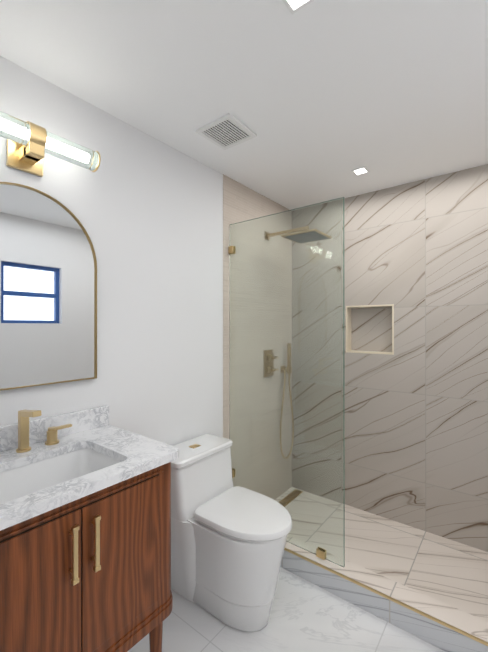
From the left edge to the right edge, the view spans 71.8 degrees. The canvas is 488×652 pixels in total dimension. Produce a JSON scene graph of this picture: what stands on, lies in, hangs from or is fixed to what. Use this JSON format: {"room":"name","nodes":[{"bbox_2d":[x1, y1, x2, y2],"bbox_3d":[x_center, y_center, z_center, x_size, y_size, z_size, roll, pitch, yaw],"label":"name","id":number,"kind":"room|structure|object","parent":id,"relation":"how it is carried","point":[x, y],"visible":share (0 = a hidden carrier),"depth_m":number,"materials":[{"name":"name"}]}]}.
{"room":"bathroom","nodes":[
{"label":"bathroom","id":0,"kind":"room"},
{"bbox_2d":[0,56,222,445],"bbox_3d":[-0.848,0.205,1.440,0.100,2.440,2.168,0,0,38],"label":"wall","id":1,"kind":"structure","parent":0,"point":[145,209],"depth_m":1.75,"materials":[{"name":"white paint"}]},
{"bbox_2d":[0,182,96,390],"bbox_3d":[-0.858,-0.151,1.323,0.023,0.787,0.574,0,0,38],"label":"mirror","id":2,"kind":"object","parent":1,"relation":"attached to","point":[48,297],"visible":1,"depth_m":1.37,"materials":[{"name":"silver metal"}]},
{"bbox_2d":[0,111,100,176],"bbox_3d":[-0.812,-0.681,1.289,0.138,0.151,0.485,0,0,38],"label":"light","id":3,"kind":"object","parent":1,"relation":"attached to","point":[30,145],"visible":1,"depth_m":1.29,"materials":[{"name":"white glass"}]},
{"bbox_2d":[223,174,288,438],"bbox_3d":[0.133,0.208,2.694,0.104,2.440,1.017,0,0,38],"label":"wall tiles","id":4,"kind":"structure","parent":1,"relation":"attached to","point":[241,203],"depth_m":2.31,"materials":[{"name":"tile"}]},
{"bbox_2d":[0,0,487,209],"bbox_3d":[0.332,-1.066,1.167,2.300,0.100,3.185,0,0,38],"label":"ceiling","id":5,"kind":"structure","parent":0,"point":[321,99],"depth_m":1.38,"materials":[{"name":"white paint"}]},
{"bbox_2d":[195,113,256,149],"bbox_3d":[-0.092,-1.008,1.772,0.230,0.011,0.230,0,0,38],"label":"ceiling vent","id":6,"kind":"object","parent":5,"relation":"in","point":[226,131],"visible":1,"depth_m":1.76,"materials":[{"name":"white plastic"}]},
{"bbox_2d":[282,0,313,14],"bbox_3d":[0.165,-1.012,1.034,0.092,0.006,0.092,0,0,38],"label":"recessed light","id":7,"kind":"object","parent":5,"relation":"in","point":[293,6],"visible":1,"depth_m":1.06,"materials":[{"name":"white plastic"}]},
{"bbox_2d":[351,166,369,175],"bbox_3d":[0.764,-1.009,2.209,0.092,0.006,0.092,0,0,38],"label":"recessed light","id":8,"kind":"object","parent":5,"relation":"in","point":[361,170],"visible":1,"depth_m":2.20,"materials":[{"name":"white plastic"}]},
{"bbox_2d":[127,505,487,651],"bbox_3d":[0.332,1.449,1.161,2.100,0.050,2.985,0,0,38],"label":"floor","id":9,"kind":"structure","parent":0,"point":[306,615],"depth_m":1.72,"materials":[{"name":"stone"}]},
{"bbox_2d":[0,405,178,651],"bbox_3d":[-0.665,0.863,1.136,0.550,1.122,0.751,0,0,38],"label":"bathroom vanity","id":10,"kind":"object","parent":9,"relation":"on","point":[85,530],"visible":1,"depth_m":1.08,"materials":[{"name":"brown wood"}]},
{"bbox_2d":[171,434,291,631],"bbox_3d":[-0.082,1.049,1.735,0.713,0.752,0.434,0,0,38],"label":"toilet","id":11,"kind":"object","parent":9,"relation":"on","point":[228,540],"visible":0.92,"depth_m":1.62,"materials":[{"name":"white ceramic"}]},
{"bbox_2d":[280,542,487,651],"bbox_3d":[0.728,1.365,1.669,2.100,0.121,0.127,0,0,38],"label":"curb","id":12,"kind":"object","parent":9,"relation":"on","point":[438,624],"visible":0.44,"depth_m":1.62,"materials":[{"name":"stone"}]},
{"bbox_2d":[228,197,344,566],"bbox_3d":[0.221,0.307,2.067,0.810,1.996,0.032,0,0,38],"label":"glass","id":13,"kind":"object","parent":12,"relation":"on","point":[286,353],"visible":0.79,"depth_m":2.00,"materials":[{"name":"green"}]},
{"bbox_2d":[344,164,487,551],"bbox_3d":[1.308,0.207,2.416,2.100,2.440,0.190,0,0,38],"label":"wall","id":14,"kind":"structure","parent":0,"point":[416,413],"depth_m":2.35,"materials":[{"name":"stone"}]},
{"bbox_2d":[346,304,393,354],"bbox_3d":[0.980,0.032,2.607,0.361,0.369,0.092,0,0,38],"label":"trim","id":15,"kind":"structure","parent":14,"relation":"attached to","point":[348,329],"depth_m":2.63,"materials":[{"name":"beige"}]}
]}

